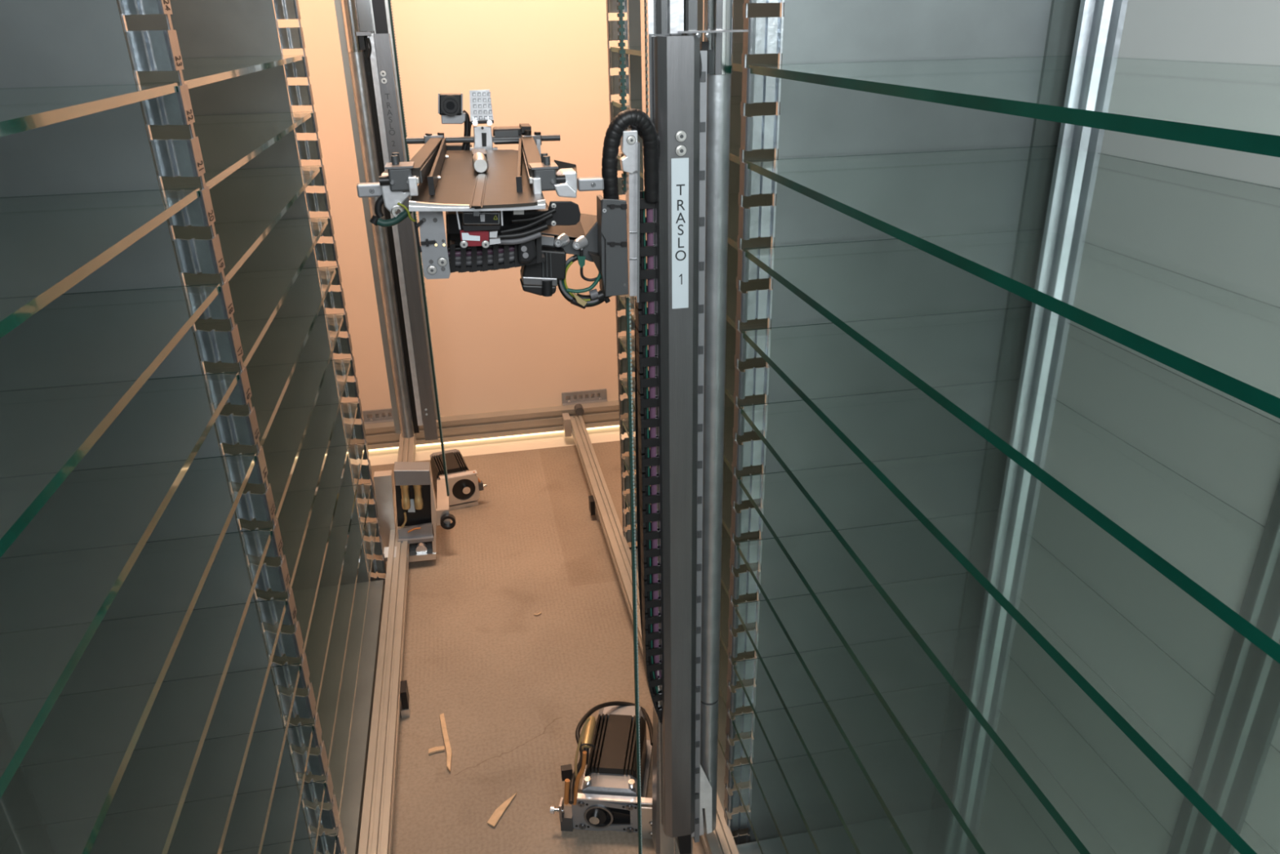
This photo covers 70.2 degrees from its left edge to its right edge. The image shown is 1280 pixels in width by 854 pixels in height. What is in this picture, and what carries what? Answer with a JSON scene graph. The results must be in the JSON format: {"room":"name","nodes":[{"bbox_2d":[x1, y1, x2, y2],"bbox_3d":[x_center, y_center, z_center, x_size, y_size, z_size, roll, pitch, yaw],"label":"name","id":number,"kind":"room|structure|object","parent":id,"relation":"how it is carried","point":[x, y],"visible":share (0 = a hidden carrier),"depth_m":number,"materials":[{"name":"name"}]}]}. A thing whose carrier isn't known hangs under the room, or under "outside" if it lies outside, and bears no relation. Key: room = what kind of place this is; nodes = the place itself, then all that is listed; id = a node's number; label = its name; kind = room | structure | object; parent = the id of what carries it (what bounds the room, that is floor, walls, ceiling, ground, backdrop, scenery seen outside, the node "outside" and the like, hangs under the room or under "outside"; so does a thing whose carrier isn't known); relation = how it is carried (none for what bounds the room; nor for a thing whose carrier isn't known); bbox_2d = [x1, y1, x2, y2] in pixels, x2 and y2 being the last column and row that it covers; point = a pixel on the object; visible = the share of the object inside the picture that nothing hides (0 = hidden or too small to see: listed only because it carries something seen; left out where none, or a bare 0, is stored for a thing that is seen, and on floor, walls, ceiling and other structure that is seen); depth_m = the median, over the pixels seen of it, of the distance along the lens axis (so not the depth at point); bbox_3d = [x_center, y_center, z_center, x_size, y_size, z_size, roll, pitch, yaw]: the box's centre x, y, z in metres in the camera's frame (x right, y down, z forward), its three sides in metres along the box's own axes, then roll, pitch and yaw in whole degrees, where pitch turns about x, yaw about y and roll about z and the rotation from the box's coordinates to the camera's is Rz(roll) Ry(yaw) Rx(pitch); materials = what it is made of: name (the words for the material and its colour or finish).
{"room":"automated storage warehouse","nodes":[
{"label":"automated storage warehouse","id":0,"kind":"room"},
{"bbox_2d":[0,426,747,853],"bbox_3d":[-0.024,0.857,1.210,2.200,0.050,4.300,-6,24,-10],"label":"floor","id":1,"kind":"structure","parent":0,"point":[513,686],"depth_m":1.98,"materials":[{"name":"concrete"}]},
{"bbox_2d":[0,800,22,853],"bbox_3d":[-0.747,0.093,0.502,0.006,1.950,0.920,-6,24,-10],"label":"panel","id":2,"kind":"object","parent":1,"relation":"on","point":[11,846],"visible":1,"depth_m":1.18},
{"bbox_2d":[0,796,25,853],"bbox_3d":[-0.926,-0.271,1.326,0.006,1.950,0.893,-6,24,-10],"label":"panel","id":3,"kind":"object","parent":1,"relation":"on","point":[2,801],"visible":0.02,"depth_m":1.20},
{"bbox_2d":[0,0,346,853],"bbox_3d":[-0.640,-0.113,0.958,0.395,1.950,0.030,-6,24,-10],"label":"panel","id":4,"kind":"object","parent":1,"relation":"on","point":[110,336],"visible":0.98,"depth_m":1.05,"materials":[{"name":"metal"}]},
{"bbox_2d":[0,83,178,137],"bbox_3d":[-0.556,-0.137,0.458,0.392,0.008,0.888,-6,24,-10],"label":"glass shelf","id":5,"kind":"object","parent":4,"relation":"attached to","point":[21,108],"visible":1,"depth_m":0.70,"materials":[{"name":"teal"}]},
{"bbox_2d":[0,283,221,557],"bbox_3d":[-0.553,0.046,0.539,0.392,0.008,0.888,-6,24,-10],"label":"glass shelf","id":6,"kind":"object","parent":4,"relation":"attached to","point":[41,500],"visible":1,"depth_m":0.63,"materials":[{"name":"teal"}]},
{"bbox_2d":[0,371,239,798],"bbox_3d":[-0.551,0.137,0.580,0.392,0.008,0.888,-6,24,-10],"label":"glass shelf","id":7,"kind":"object","parent":4,"relation":"attached to","point":[20,753],"visible":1,"depth_m":0.61,"materials":[{"name":"teal glass"}]},
{"bbox_2d":[0,453,256,853],"bbox_3d":[-0.549,0.228,0.621,0.392,0.008,0.888,-6,24,-10],"label":"glass shelf","id":8,"kind":"object","parent":4,"relation":"attached to","point":[103,812],"visible":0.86,"depth_m":0.71,"materials":[{"name":"teal"}]},
{"bbox_2d":[0,528,272,853],"bbox_3d":[-0.547,0.320,0.662,0.392,0.008,0.888,-6,24,-10],"label":"glass shelf","id":9,"kind":"object","parent":4,"relation":"attached to","point":[175,819],"visible":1,"depth_m":0.84,"materials":[{"name":"teal glass"}]},
{"bbox_2d":[0,597,287,853],"bbox_3d":[-0.545,0.411,0.703,0.392,0.008,0.888,-6,24,-10],"label":"glass shelf","id":10,"kind":"object","parent":4,"relation":"attached to","point":[241,771],"visible":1,"depth_m":0.96,"materials":[{"name":"teal"}]},
{"bbox_2d":[0,662,301,853],"bbox_3d":[-0.543,0.502,0.743,0.392,0.008,0.888,-6,24,-10],"label":"glass shelf","id":11,"kind":"object","parent":4,"relation":"attached to","point":[300,667],"visible":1,"depth_m":1.08,"materials":[{"name":"teal glass"}]},
{"bbox_2d":[0,723,314,853],"bbox_3d":[-0.541,0.594,0.784,0.392,0.008,0.888,-6,24,-10],"label":"glass shelf","id":12,"kind":"object","parent":4,"relation":"attached to","point":[313,728],"visible":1,"depth_m":1.16,"materials":[{"name":"teal"}]},
{"bbox_2d":[0,780,325,853],"bbox_3d":[-0.539,0.685,0.825,0.392,0.008,0.888,-6,24,-10],"label":"glass shelf","id":13,"kind":"object","parent":4,"relation":"attached to","point":[321,810],"visible":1,"depth_m":1.21,"materials":[{"name":"teal"}]},
{"bbox_2d":[144,111,312,189],"bbox_3d":[-0.732,-0.405,1.312,0.392,0.008,0.885,-6,24,-10],"label":"glass shelf","id":14,"kind":"object","parent":4,"relation":"attached to","point":[228,142],"visible":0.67,"depth_m":1.40,"materials":[{"name":"teal"}]},
{"bbox_2d":[173,217,328,367],"bbox_3d":[-0.728,-0.222,1.393,0.392,0.008,0.885,-6,24,-10],"label":"glass shelf","id":15,"kind":"object","parent":4,"relation":"attached to","point":[251,353],"visible":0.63,"depth_m":1.32,"materials":[{"name":"teal"}]},
{"bbox_2d":[195,313,344,519],"bbox_3d":[-0.724,-0.040,1.475,0.392,0.008,0.885,-6,24,-10],"label":"glass shelf","id":16,"kind":"object","parent":4,"relation":"attached to","point":[343,317],"visible":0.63,"depth_m":1.42,"materials":[{"name":"teal"}]},
{"bbox_2d":[225,165,320,280],"bbox_3d":[-0.730,-0.313,1.353,0.392,0.008,0.885,-6,24,-10],"label":"glass shelf","id":17,"kind":"object","parent":4,"relation":"attached to","point":[256,243],"visible":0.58,"depth_m":1.26,"materials":[{"name":"teal"}]},
{"bbox_2d":[213,833,337,853],"bbox_3d":[-0.537,0.776,0.866,0.392,0.008,0.888,-6,24,-10],"label":"glass shelf","id":18,"kind":"object","parent":4,"relation":"attached to","point":[331,833],"visible":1,"depth_m":1.28,"materials":[{"name":"teal"}]},
{"bbox_2d":[206,358,351,588],"bbox_3d":[-0.722,0.052,1.516,0.392,0.008,0.885,-6,24,-10],"label":"glass shelf","id":19,"kind":"object","parent":4,"relation":"attached to","point":[339,405],"visible":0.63,"depth_m":1.47,"materials":[{"name":"teal glass"}]},
{"bbox_2d":[220,401,358,652],"bbox_3d":[-0.720,0.143,1.556,0.392,0.008,0.885,-6,24,-10],"label":"glass shelf","id":20,"kind":"object","parent":4,"relation":"attached to","point":[329,534],"visible":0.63,"depth_m":1.51,"materials":[{"name":"teal glass"}]},
{"bbox_2d":[222,443,364,712],"bbox_3d":[-0.718,0.234,1.597,0.392,0.008,0.885,-6,24,-10],"label":"glass shelf","id":21,"kind":"object","parent":4,"relation":"attached to","point":[326,651],"visible":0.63,"depth_m":1.55,"materials":[{"name":"teal"}]},
{"bbox_2d":[272,483,371,768],"bbox_3d":[-0.717,0.326,1.638,0.392,0.008,0.885,-6,24,-10],"label":"glass shelf","id":22,"kind":"object","parent":4,"relation":"attached to","point":[366,483],"visible":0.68,"depth_m":1.59,"materials":[{"name":"teal"}]},
{"bbox_2d":[117,0,386,595],"bbox_3d":[-0.817,-0.471,1.770,0.395,1.950,0.030,-6,24,-10],"label":"panel","id":23,"kind":"object","parent":1,"relation":"on","point":[203,28],"visible":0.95,"depth_m":1.87,"materials":[{"name":"metal"}]},
{"bbox_2d":[131,54,303,88],"bbox_3d":[-0.734,-0.496,1.271,0.392,0.008,0.885,-6,24,-10],"label":"glass shelf","id":24,"kind":"object","parent":23,"relation":"attached to","point":[197,72],"visible":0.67,"depth_m":1.20,"materials":[{"name":"teal"}]},
{"bbox_2d":[183,266,337,445],"bbox_3d":[-0.726,-0.131,1.434,0.392,0.008,0.885,-6,24,-10],"label":"glass shelf","id":25,"kind":"object","parent":23,"relation":"attached to","point":[286,384],"visible":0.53,"depth_m":1.37,"materials":[{"name":"teal"}]},
{"bbox_2d":[240,521,377,820],"bbox_3d":[-0.715,0.417,1.679,0.392,0.008,0.885,-6,24,-10],"label":"glass shelf","id":26,"kind":"object","parent":23,"relation":"attached to","point":[372,522],"visible":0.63,"depth_m":1.63,"materials":[{"name":"teal glass"}]},
{"bbox_2d":[255,579,384,853],"bbox_3d":[-0.710,0.576,1.742,0.387,0.055,0.867,-6,24,-10],"label":"panel","id":27,"kind":"object","parent":1,"relation":"on","point":[351,811],"visible":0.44,"depth_m":1.83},
{"bbox_2d":[373,470,395,559],"bbox_3d":[-0.642,0.233,2.308,0.057,0.258,0.030,-6,24,-10],"label":"bracket","id":28,"kind":"object","parent":1,"relation":"on","point":[383,480],"visible":0.57,"depth_m":2.27,"materials":[{"name":"metal"}]},
{"bbox_2d":[358,432,416,853],"bbox_3d":[-0.480,0.545,1.764,0.056,0.085,2.520,-6,24,-10],"label":"rail","id":29,"kind":"object","parent":1,"relation":"on","point":[390,692],"visible":0.77,"depth_m":1.73,"materials":[{"name":"metal"}]},
{"bbox_2d":[383,462,435,561],"bbox_3d":[-0.567,0.226,2.231,0.133,0.258,0.125,-6,24,-10],"label":"bracket","id":30,"kind":"object","parent":29,"relation":"on","point":[415,500],"visible":0.99,"depth_m":2.25,"materials":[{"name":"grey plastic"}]},
{"bbox_2d":[428,746,444,754],"bbox_3d":[-0.383,0.607,1.715,0.031,0.004,0.012,-9,25,-17],"label":"wood splinter","id":31,"kind":"object","parent":1,"relation":"on","point":[437,748],"visible":1,"depth_m":1.71,"materials":[{"name":"beige wood"}]},
{"bbox_2d":[440,712,452,772],"bbox_3d":[-0.367,0.598,1.732,0.012,0.006,0.157,-8,25,-15],"label":"wood splinter","id":32,"kind":"object","parent":1,"relation":"on","point":[447,745],"visible":1,"depth_m":1.73,"materials":[{"name":"beige wood"}]},
{"bbox_2d":[430,448,486,529],"bbox_3d":[-0.503,0.180,2.526,0.157,0.131,0.454,-6,24,-10],"label":"motor","id":33,"kind":"object","parent":1,"relation":"on","point":[464,485],"visible":0.97,"depth_m":2.56,"materials":[{"name":"metal"}]},
{"bbox_2d":[333,0,438,440],"bbox_3d":[-0.569,-0.904,1.843,0.108,2.029,0.075,-6,24,-10],"label":"mast","id":34,"kind":"object","parent":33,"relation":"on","point":[364,26],"visible":1,"depth_m":2.02,"materials":[{"name":"metal"}]},
{"bbox_2d":[387,0,449,496],"bbox_3d":[-0.502,-0.756,1.881,0.006,2.033,0.010,-6,24,-10],"label":"belt","id":35,"kind":"object","parent":34,"relation":"attached to","point":[390,9],"visible":0.8,"depth_m":2.07,"materials":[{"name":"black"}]},
{"bbox_2d":[343,400,635,453],"bbox_3d":[-0.469,-0.001,2.981,1.340,0.098,0.063,-6,24,-10],"label":"horizontal rail","id":36,"kind":"object","parent":1,"relation":"on","point":[549,419],"depth_m":2.95,"materials":[{"name":"metal"}]},
{"bbox_2d":[487,792,516,826],"bbox_3d":[-0.240,0.663,1.584,0.016,0.003,0.079,8,26,20],"label":"wood splinter","id":37,"kind":"object","parent":1,"relation":"on","point":[495,816],"visible":1,"depth_m":1.57,"materials":[{"name":"beige wood"}]},
{"bbox_2d":[550,701,653,838],"bbox_3d":[-0.064,0.545,1.573,0.188,0.258,0.252,-3,24,-3],"label":"motor","id":38,"kind":"object","parent":1,"relation":"on","point":[606,799],"visible":0.89,"depth_m":1.53,"materials":[{"name":"metal"}]},
{"bbox_2d":[562,404,738,853],"bbox_3d":[0.027,0.480,1.854,0.070,0.112,2.535,-6,24,-10],"label":"rail","id":39,"kind":"object","parent":1,"relation":"on","point":[721,840],"visible":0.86,"depth_m":2.29,"materials":[{"name":"metal"}]},
{"bbox_2d":[640,0,747,853],"bbox_3d":[0.054,-0.379,0.956,0.103,2.290,0.069,-6,24,-10],"label":"mast","id":40,"kind":"object","parent":39,"relation":"on","point":[689,87],"visible":1,"depth_m":1.08,"materials":[{"name":"metal"}]},
{"bbox_2d":[538,108,660,309],"bbox_3d":[-0.050,-0.246,1.016,0.142,0.213,0.133,-6,24,-10],"label":"carriage","id":41,"kind":"object","parent":40,"relation":"attached to","point":[609,239],"visible":0.98,"depth_m":0.97,"materials":[{"name":"grey"}]},
{"bbox_2d":[356,89,604,296],"bbox_3d":[-0.185,-0.273,1.053,0.242,0.192,0.483,-6,24,-10],"label":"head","id":42,"kind":"object","parent":41,"relation":"attached to","point":[493,202],"visible":1,"depth_m":0.93},
{"bbox_2d":[408,149,545,211],"bbox_3d":[-0.181,-0.288,1.030,0.144,0.013,0.421,-6,24,-10],"label":"tray","id":43,"kind":"object","parent":42,"relation":"on","point":[491,180],"depth_m":0.93,"materials":[{"name":"metal"}]},
{"bbox_2d":[617,0,626,191],"bbox_3d":[-0.027,-0.766,0.758,0.006,1.119,0.008,-6,24,-10],"label":"belt","id":44,"kind":"object","parent":41,"relation":"attached to","point":[620,7],"visible":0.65,"depth_m":0.93,"materials":[{"name":"teal"}]},
{"bbox_2d":[625,296,642,853],"bbox_3d":[-0.006,0.272,1.221,0.008,0.919,0.007,-6,24,-10],"label":"belt","id":45,"kind":"object","parent":41,"relation":"hanging from","point":[628,313],"visible":1,"depth_m":1.17,"materials":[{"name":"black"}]},
{"bbox_2d":[635,191,662,724],"bbox_3d":[0.026,0.093,1.172,0.056,0.784,0.048,-6,24,-10],"label":"chain","id":46,"kind":"object","parent":41,"relation":"hanging from","point":[647,497],"visible":0.79,"depth_m":1.13,"materials":[{"name":"black plastic"}]},
{"bbox_2d":[644,2,648,115],"bbox_3d":[0.000,-0.798,0.767,0.004,1.068,0.008,-6,24,-10],"label":"belt","id":47,"kind":"object","parent":40,"relation":"attached to","point":[646,33],"visible":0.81,"depth_m":0.95,"materials":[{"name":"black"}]},
{"bbox_2d":[605,0,780,549],"bbox_3d":[0.135,-0.565,1.933,0.395,1.950,0.028,-6,24,-10],"label":"panel","id":48,"kind":"object","parent":1,"relation":"on","point":[632,25],"visible":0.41,"depth_m":2.03,"materials":[{"name":"grey"}]},
{"bbox_2d":[617,150,737,250],"bbox_3d":[0.224,-0.408,1.519,0.392,0.008,0.885,-6,24,-10],"label":"glass shelf","id":49,"kind":"object","parent":48,"relation":"attached to","point":[731,242],"visible":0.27,"depth_m":1.12,"materials":[{"name":"teal"}]},
{"bbox_2d":[623,481,732,757],"bbox_3d":[0.239,0.322,1.845,0.392,0.008,0.885,-6,24,-10],"label":"glass shelf","id":50,"kind":"object","parent":48,"relation":"attached to","point":[731,482],"visible":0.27,"depth_m":1.46,"materials":[{"name":"teal glass"}]},
{"bbox_2d":[625,194,737,330],"bbox_3d":[0.226,-0.317,1.560,0.392,0.008,0.885,-6,24,-10],"label":"glass shelf","id":51,"kind":"object","parent":48,"relation":"attached to","point":[729,320],"visible":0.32,"depth_m":1.16,"materials":[{"name":"teal"}]},
{"bbox_2d":[621,406,742,655],"bbox_3d":[0.236,0.140,1.764,0.392,0.008,0.885,-6,24,-10],"label":"glass shelf","id":52,"kind":"object","parent":48,"relation":"attached to","point":[721,638],"visible":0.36,"depth_m":1.98,"materials":[{"name":"teal"}]},
{"bbox_2d":[622,444,742,706],"bbox_3d":[0.237,0.231,1.804,0.392,0.008,0.885,-6,24,-10],"label":"glass shelf","id":53,"kind":"object","parent":48,"relation":"attached to","point":[722,695],"visible":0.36,"depth_m":2.03,"materials":[{"name":"teal glass"}]},
{"bbox_2d":[617,282,765,473],"bbox_3d":[0.230,-0.134,1.641,0.392,0.008,0.885,-6,24,-10],"label":"glass shelf","id":54,"kind":"object","parent":48,"relation":"attached to","point":[725,460],"visible":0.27,"depth_m":1.84,"materials":[{"name":"teal"}]},
{"bbox_2d":[618,324,767,537],"bbox_3d":[0.232,-0.043,1.682,0.392,0.008,0.885,-6,24,-10],"label":"glass shelf","id":55,"kind":"object","parent":48,"relation":"attached to","point":[623,345],"visible":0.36,"depth_m":1.90,"materials":[{"name":"teal glass"}]},
{"bbox_2d":[620,364,765,599],"bbox_3d":[0.234,0.049,1.723,0.392,0.008,0.885,-6,24,-10],"label":"glass shelf","id":56,"kind":"object","parent":48,"relation":"attached to","point":[722,581],"visible":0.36,"depth_m":1.94,"materials":[{"name":"teal glass"}]},
{"bbox_2d":[611,95,776,164],"bbox_3d":[0.222,-0.499,1.478,0.392,0.008,0.885,-6,24,-10],"label":"glass shelf","id":57,"kind":"object","parent":48,"relation":"attached to","point":[764,108],"visible":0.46,"depth_m":1.57,"materials":[{"name":"teal"}]},
{"bbox_2d":[609,43,777,71],"bbox_3d":[0.220,-0.591,1.438,0.392,0.008,0.885,-6,24,-10],"label":"glass shelf","id":58,"kind":"object","parent":48,"relation":"attached to","point":[757,59],"visible":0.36,"depth_m":1.20,"materials":[{"name":"teal"}]},
{"bbox_2d":[724,238,767,403],"bbox_3d":[0.228,-0.225,1.601,0.392,0.008,0.885,-6,24,-10],"label":"glass shelf","id":59,"kind":"object","parent":48,"relation":"attached to","point":[726,391],"visible":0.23,"depth_m":1.20,"materials":[{"name":"teal"}]},
{"bbox_2d":[630,533,759,818],"bbox_3d":[0.245,0.482,1.909,0.387,0.055,0.867,-6,24,-10],"label":"strip","id":60,"kind":"object","parent":1,"relation":"on","point":[726,542],"visible":0.02,"depth_m":1.85,"materials":[{"name":"metal"}]},
{"bbox_2d":[736,806,978,853],"bbox_3d":[0.411,0.838,1.102,0.369,0.055,0.852,-6,24,-10],"label":"panel","id":61,"kind":"object","parent":1,"relation":"on","point":[936,830],"visible":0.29,"depth_m":1.45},
{"bbox_2d":[723,0,1080,844],"bbox_3d":[0.312,-0.206,1.121,0.395,1.950,0.028,-6,24,-10],"label":"panel","id":62,"kind":"object","parent":1,"relation":"on","point":[922,194],"visible":0.88,"depth_m":1.19,"materials":[{"name":"grey"}]},
{"bbox_2d":[737,447,996,853],"bbox_3d":[0.407,0.225,0.828,0.392,0.008,0.888,-6,24,-10],"label":"glass shelf","id":63,"kind":"object","parent":62,"relation":"attached to","point":[931,775],"visible":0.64,"depth_m":0.83,"materials":[{"name":"teal glass"}]},
{"bbox_2d":[729,728,1058,853],"bbox_3d":[0.417,0.682,1.032,0.392,0.008,0.888,-6,24,-10],"label":"glass shelf","id":64,"kind":"object","parent":62,"relation":"attached to","point":[733,778],"visible":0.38,"depth_m":1.36,"materials":[{"name":"teal glass"}]},
{"bbox_2d":[731,678,1116,853],"bbox_3d":[0.415,0.590,0.991,0.392,0.008,0.888,-6,24,-10],"label":"glass shelf","id":65,"kind":"object","parent":62,"relation":"attached to","point":[734,725],"visible":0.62,"depth_m":1.27,"materials":[{"name":"teal"}]},
{"bbox_2d":[733,625,1172,853],"bbox_3d":[0.413,0.499,0.951,0.392,0.008,0.888,-6,24,-10],"label":"glass shelf","id":66,"kind":"object","parent":62,"relation":"attached to","point":[735,668],"visible":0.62,"depth_m":1.17,"materials":[{"name":"teal glass"}]},
{"bbox_2d":[739,378,1264,853],"bbox_3d":[0.405,0.134,0.787,0.392,0.008,0.888,-6,24,-10],"label":"glass shelf","id":67,"kind":"object","parent":62,"relation":"attached to","point":[1023,773],"visible":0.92,"depth_m":0.72,"materials":[{"name":"teal"}]},
{"bbox_2d":[736,509,1279,853],"bbox_3d":[0.409,0.316,0.869,0.392,0.008,0.888,-6,24,-10],"label":"glass shelf","id":68,"kind":"object","parent":62,"relation":"attached to","point":[859,762],"visible":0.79,"depth_m":0.98,"materials":[{"name":"teal glass"}]},
{"bbox_2d":[742,306,1279,853],"bbox_3d":[0.403,0.043,0.747,0.392,0.008,0.888,-6,24,-10],"label":"glass shelf","id":69,"kind":"object","parent":62,"relation":"attached to","point":[1217,821],"visible":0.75,"depth_m":0.57,"materials":[{"name":"teal glass"}]},
{"bbox_2d":[743,228,1279,663],"bbox_3d":[0.401,-0.049,0.706,0.392,0.008,0.888,-6,24,-10],"label":"glass shelf","id":70,"kind":"object","parent":62,"relation":"attached to","point":[1268,646],"visible":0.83,"depth_m":0.53,"materials":[{"name":"teal"}]},
{"bbox_2d":[746,145,1279,418],"bbox_3d":[0.399,-0.140,0.665,0.392,0.008,0.888,-6,24,-10],"label":"glass shelf","id":71,"kind":"object","parent":62,"relation":"attached to","point":[1255,397],"visible":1,"depth_m":0.53,"materials":[{"name":"teal"}]},
{"bbox_2d":[749,55,1279,157],"bbox_3d":[0.398,-0.231,0.624,0.392,0.008,0.888,-6,24,-10],"label":"glass shelf","id":72,"kind":"object","parent":62,"relation":"attached to","point":[1233,106],"visible":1,"depth_m":0.61,"materials":[{"name":"teal"}]},
{"bbox_2d":[951,2,1080,799],"bbox_3d":[0.422,-0.405,1.562,0.006,1.950,0.893,-6,24,-10],"label":"metal post","id":73,"kind":"object","parent":1,"relation":"on","point":[1080,2],"visible":0.11,"depth_m":1.25,"materials":[{"name":"silver metal"}]},
{"bbox_2d":[950,0,1279,853],"bbox_3d":[0.639,0.049,0.534,0.020,1.950,1.370,-6,24,-10],"label":"panel","id":74,"kind":"object","parent":1,"relation":"on","point":[1222,233],"visible":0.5,"depth_m":1.01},
{"bbox_2d":[734,568,1278,853],"bbox_3d":[0.411,0.408,0.910,0.392,0.008,0.888,-6,24,-10],"label":"glass shelf","id":75,"kind":"object","parent":74,"relation":"attached to","point":[829,795],"visible":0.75,"depth_m":1.07,"materials":[{"name":"teal"}]},
{"bbox_2d":[272,0,635,425],"bbox_3d":[-0.457,-1.177,2.535,2.200,2.600,0.060,-6,24,-10],"label":"wall","id":76,"kind":"structure","parent":0,"point":[498,345],"depth_m":2.67,"materials":[{"name":"beige paint"}]},
{"bbox_2d":[362,408,393,424],"bbox_3d":[-0.808,-0.036,2.916,0.150,0.040,0.024,-6,24,-10],"label":"wall bracket","id":77,"kind":"object","parent":76,"relation":"attached to","point":[380,419],"visible":0.51,"depth_m":2.91,"materials":[{"name":"metal"}]},
{"bbox_2d":[561,388,608,405],"bbox_3d":[-0.183,-0.098,3.025,0.150,0.040,0.024,-6,24,-10],"label":"wall bracket","id":78,"kind":"object","parent":76,"relation":"attached to","point":[602,397],"visible":1,"depth_m":3.03,"materials":[{"name":"metal"}]},
{"bbox_3d":[-0.464,0.244,0.150,0.395,1.950,0.030,-6,24,-10],"label":"divider","id":79,"kind":"object","parent":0,"visible":0},
{"bbox_2d":[0,187,200,337],"bbox_3d":[-0.555,-0.045,0.499,0.392,0.008,0.888,-6,24,-10],"label":"glass shelf","id":80,"kind":"object","parent":79,"relation":"attached to","point":[17,317],"visible":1,"depth_m":0.65,"materials":[{"name":"teal"}]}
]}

